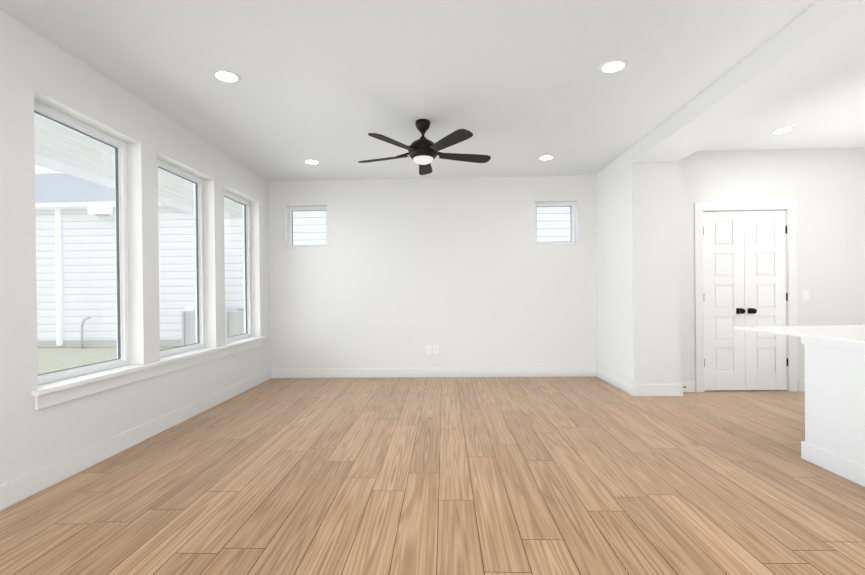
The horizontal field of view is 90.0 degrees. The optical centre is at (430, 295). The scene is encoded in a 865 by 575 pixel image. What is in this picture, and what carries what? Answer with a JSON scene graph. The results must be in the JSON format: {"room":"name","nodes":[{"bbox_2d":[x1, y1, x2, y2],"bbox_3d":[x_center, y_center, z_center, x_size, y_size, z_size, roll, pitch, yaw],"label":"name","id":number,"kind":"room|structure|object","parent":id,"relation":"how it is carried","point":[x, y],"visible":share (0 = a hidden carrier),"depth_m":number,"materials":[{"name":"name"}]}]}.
{"room":"empty living room","nodes":[
{"label":"empty living room","id":0,"kind":"room"},
{"bbox_2d":[0,9,270,485],"bbox_3d":[-2.484,-0.203,1.675,0.220,2.740,9.170,-1,0,2],"label":"wall","id":1,"kind":"structure","parent":0,"point":[36,66],"depth_m":3.17,"materials":[{"name":"paint"}]},
{"bbox_2d":[34,100,128,384],"bbox_3d":[-2.487,-0.332,3.035,0.070,1.780,0.909,-1,0,2],"label":"window","id":2,"kind":"structure","parent":1,"relation":"in","point":[120,239],"depth_m":3.19,"materials":[{"name":"plastic"}]},
{"bbox_2d":[0,369,271,509],"bbox_3d":[-2.351,1.101,1.675,0.018,0.130,8.736,-1,0,2],"label":"baseboard","id":3,"kind":"structure","parent":1,"relation":"attached to","point":[14,491],"depth_m":3.08,"materials":[{"name":"paint"}]},
{"bbox_2d":[34,113,242,218],"bbox_3d":[-3.027,-1.452,1.687,1.225,0.571,10.730,-1,0,2],"label":"roof eave","id":4,"kind":"object","parent":1,"relation":"attached to","point":[100,177],"depth_m":4.05},
{"bbox_2d":[31,337,264,395],"bbox_3d":[-2.325,0.570,4.143,0.165,0.032,3.220,-1,0,2],"label":"window sill","id":5,"kind":"structure","parent":1,"relation":"attached to","point":[55,386],"depth_m":3.23,"materials":[{"name":"paint"}]},
{"bbox_2d":[34,340,262,409],"bbox_3d":[-2.278,0.628,4.142,0.018,0.084,3.180,-1,0,2],"label":"trim","id":6,"kind":"structure","parent":1,"relation":"attached to","point":[53,398],"depth_m":3.28,"materials":[{"name":"paint"}]},
{"bbox_2d":[158,159,204,356],"bbox_3d":[-2.452,-0.336,4.144,0.070,1.780,0.909,-1,0,2],"label":"window","id":7,"kind":"structure","parent":1,"relation":"in","point":[199,265],"depth_m":4.42,"materials":[{"name":"plastic"}]},
{"bbox_2d":[224,190,250,342],"bbox_3d":[-2.417,-0.339,5.254,0.070,1.780,0.909,-1,0,2],"label":"window","id":8,"kind":"structure","parent":1,"relation":"in","point":[245,204],"depth_m":5.63,"materials":[{"name":"plastic"}]},
{"bbox_2d":[0,377,864,574],"bbox_3d":[1.345,1.186,1.558,7.852,0.120,9.170,-1,0,2],"label":"floor","id":9,"kind":"structure","parent":0,"point":[457,476],"depth_m":2.51,"materials":[{"name":"brown wood"}]},
{"bbox_2d":[801,337,864,486],"bbox_3d":[3.026,0.693,1.603,1.084,0.829,2.660,-1,0,2],"label":"kitchen island","id":10,"kind":"object","parent":9,"relation":"on","point":[834,442],"depth_m":2.70,"materials":[{"name":"paint"}]},
{"bbox_2d":[734,325,864,344],"bbox_3d":[3.031,0.266,1.911,1.116,0.022,3.330,-1,0,2],"label":"island countertop","id":11,"kind":"structure","parent":10,"relation":"on","point":[855,334],"depth_m":3.07,"materials":[{"name":"white stone"}]},
{"bbox_2d":[0,0,864,180],"bbox_3d":[1.314,-1.713,1.548,7.852,0.200,9.170,-1,0,2],"label":"ceiling","id":12,"kind":"structure","parent":0,"point":[517,88],"depth_m":3.14,"materials":[{"name":"paint"}]},
{"bbox_2d":[211,69,240,82],"bbox_3d":[-1.475,-1.585,3.133,0.196,0.005,0.196,-1,0,2],"label":"recessed light","id":13,"kind":"object","parent":12,"relation":"in","point":[226,76],"visible":1,"depth_m":3.13,"materials":[{"name":"white plastic"}]},
{"bbox_2d":[303,159,319,163],"bbox_3d":[-1.410,-1.592,5.162,0.196,0.005,0.196,-1,0,2],"label":"recessed light","id":14,"kind":"object","parent":12,"relation":"in","point":[309,161],"visible":1,"depth_m":5.14,"materials":[{"name":"white plastic"}]},
{"bbox_2d":[358,119,490,174],"bbox_3d":[-0.063,-1.412,4.054,1.285,0.388,1.228,-1,0,2],"label":"ceiling fan","id":15,"kind":"object","parent":12,"relation":"hanging from","point":[423,152],"visible":1,"depth_m":3.93,"materials":[{"name":"brown metal"}]},
{"bbox_2d":[538,155,554,159],"bbox_3d":[1.369,-1.622,5.094,0.196,0.005,0.196,-1,0,2],"label":"recessed light","id":16,"kind":"object","parent":12,"relation":"in","point":[546,157],"visible":0.98,"depth_m":5.08,"materials":[{"name":"white plastic"}]},
{"bbox_2d":[598,59,627,73],"bbox_3d":[1.294,-1.615,3.055,0.196,0.005,0.196,-1,0,2],"label":"recessed light","id":17,"kind":"object","parent":12,"relation":"in","point":[613,66],"visible":1,"depth_m":3.05,"materials":[{"name":"white plastic"}]},
{"bbox_2d":[632,0,864,161],"bbox_3d":[2.351,-1.538,0.951,0.508,0.170,7.600,-1,0,2],"label":"header beam","id":18,"kind":"structure","parent":12,"relation":"attached to","point":[817,42],"depth_m":2.96,"materials":[{"name":"paint"}]},
{"bbox_2d":[770,127,794,133],"bbox_3d":[3.515,-1.643,4.315,0.196,0.005,0.196,-1,0,2],"label":"recessed light","id":19,"kind":"object","parent":12,"relation":"in","point":[782,130],"visible":1,"depth_m":4.31,"materials":[{"name":"white plastic"}]},
{"bbox_2d":[269,175,596,368],"bbox_3d":[1.582,-0.261,6.022,7.632,2.740,0.220,-1,0,2],"label":"wall","id":20,"kind":"structure","parent":0,"point":[460,272],"depth_m":5.96,"materials":[{"name":"paint"}]},
{"bbox_2d":[288,206,327,247],"bbox_3d":[-1.715,-0.960,6.150,0.587,0.589,0.070,-1,0,2],"label":"window","id":21,"kind":"structure","parent":20,"relation":"in","point":[291,225],"depth_m":6.12,"materials":[{"name":"plastic"}]},
{"bbox_2d":[426,345,431,353],"bbox_3d":[-0.014,0.742,5.960,0.072,0.118,0.012,-1,0,2],"label":"electrical outlet","id":22,"kind":"object","parent":20,"relation":"attached to","point":[428,349],"visible":1,"depth_m":5.96,"materials":[{"name":"plastic"}]},
{"bbox_2d":[272,367,595,377],"bbox_3d":[0.046,1.061,5.960,4.476,0.130,0.018,-1,0,2],"label":"baseboard","id":23,"kind":"structure","parent":20,"relation":"attached to","point":[470,371],"depth_m":5.95,"materials":[{"name":"paint"}]},
{"bbox_2d":[433,345,438,353],"bbox_3d":[0.081,0.741,5.959,0.072,0.118,0.008,-1,0,2],"label":"electrical outlet","id":24,"kind":"object","parent":20,"relation":"attached to","point":[435,349],"visible":1,"depth_m":5.96,"materials":[{"name":"plastic"}]},
{"bbox_2d":[535,202,575,243],"bbox_3d":[1.728,-0.997,6.040,0.575,0.589,0.070,-1,0,2],"label":"window","id":25,"kind":"structure","parent":20,"relation":"in","point":[571,205],"depth_m":6.01,"materials":[{"name":"plastic"}]},
{"bbox_2d":[596,156,621,377],"bbox_3d":[2.315,-0.267,5.479,0.120,2.740,0.820,-1,0,2],"label":"wall","id":26,"kind":"structure","parent":0,"point":[608,264],"depth_m":5.43,"materials":[{"name":"paint"}]},
{"bbox_2d":[596,367,635,395],"bbox_3d":[2.256,1.039,5.305,0.021,0.130,1.114,-1,0,2],"label":"baseboard","id":27,"kind":"structure","parent":26,"relation":"attached to","point":[618,382],"depth_m":5.19,"materials":[{"name":"paint"}]},
{"bbox_2d":[620,147,680,383],"bbox_3d":[2.491,-0.267,4.908,0.508,2.740,0.310,-1,0,2],"label":"wall","id":28,"kind":"structure","parent":0,"point":[650,274],"depth_m":4.75,"materials":[{"name":"paint"}]},
{"bbox_2d":[636,383,687,395],"bbox_3d":[2.519,1.038,4.749,0.499,0.130,0.020,-1,0,2],"label":"baseboard","id":29,"kind":"structure","parent":28,"relation":"attached to","point":[641,389],"depth_m":4.74,"materials":[{"name":"paint"}]},
{"bbox_2d":[679,148,864,391],"bbox_3d":[3.956,-0.283,4.956,2.418,2.740,0.120,-1,0,2],"label":"wall","id":30,"kind":"structure","parent":0,"point":[824,188],"depth_m":4.89,"materials":[{"name":"paint"}]},
{"bbox_2d":[703,210,787,389],"bbox_3d":[3.575,0.060,4.900,0.938,2.039,0.101,-1,0,2],"label":"pantry door","id":31,"kind":"structure","parent":30,"relation":"in","point":[744,263],"depth_m":4.92,"materials":[{"name":"paint"}]},
{"bbox_2d":[694,201,797,391],"bbox_3d":[3.577,0.015,4.960,1.129,2.153,0.137,-1,0,2],"label":"door frame","id":32,"kind":"structure","parent":30,"relation":"attached to","point":[701,207],"depth_m":4.89,"materials":[{"name":"paint"}]},
{"bbox_2d":[798,380,804,391],"bbox_3d":[4.654,1.015,4.870,1.000,0.130,0.018,-1,0,2],"label":"baseboard","id":33,"kind":"structure","parent":30,"relation":"attached to","point":[801,383],"depth_m":4.88,"materials":[{"name":"paint"}]},
{"bbox_2d":[802,290,808,300],"bbox_3d":[4.241,-0.001,4.878,0.072,0.118,0.019,-1,0,2],"label":"light switch","id":34,"kind":"object","parent":30,"relation":"attached to","point":[805,295],"visible":1,"depth_m":4.88,"materials":[{"name":"plastic"}]},
{"label":"outside","id":35,"kind":"structure","parent":0,"visible":0},
{"bbox_2d":[37,346,178,373],"bbox_3d":[-7.326,1.373,10.073,65.000,0.240,70.000,-1,0,2],"label":"lawn","id":36,"kind":"structure","parent":35,"point":[105,356],"depth_m":8.90,"materials":[{"name":"beige concrete"}]},
{"bbox_2d":[181,309,234,345],"bbox_3d":[-5.014,0.763,9.822,0.870,0.921,0.870,-1,0,2],"label":"air conditioner","id":37,"kind":"object","parent":36,"relation":"on","point":[191,324],"depth_m":9.45,"materials":[{"name":"grey metal"}]},
{"bbox_2d":[225,309,243,336],"bbox_3d":[-4.044,0.753,9.792,0.870,0.921,0.870,-1,0,2],"label":"air conditioner","id":38,"kind":"object","parent":36,"relation":"on","point":[237,331],"depth_m":9.42,"materials":[{"name":"grey metal"}]},
{"bbox_2d":[35,173,570,346],"bbox_3d":[-8.735,-1.522,13.910,46.600,5.534,7.600,-1,0,2],"label":"neighbouring house","id":39,"kind":"structure","parent":36,"relation":"on","point":[317,217],"depth_m":10.48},
{"bbox_2d":[81,317,90,347],"bbox_3d":[-8.185,0.883,10.279,0.224,0.747,0.042,-1,0,2],"label":"conduit","id":40,"kind":"object","parent":39,"relation":"attached to","point":[84,320],"depth_m":10.26,"materials":[{"name":"grey metal"}]}
]}

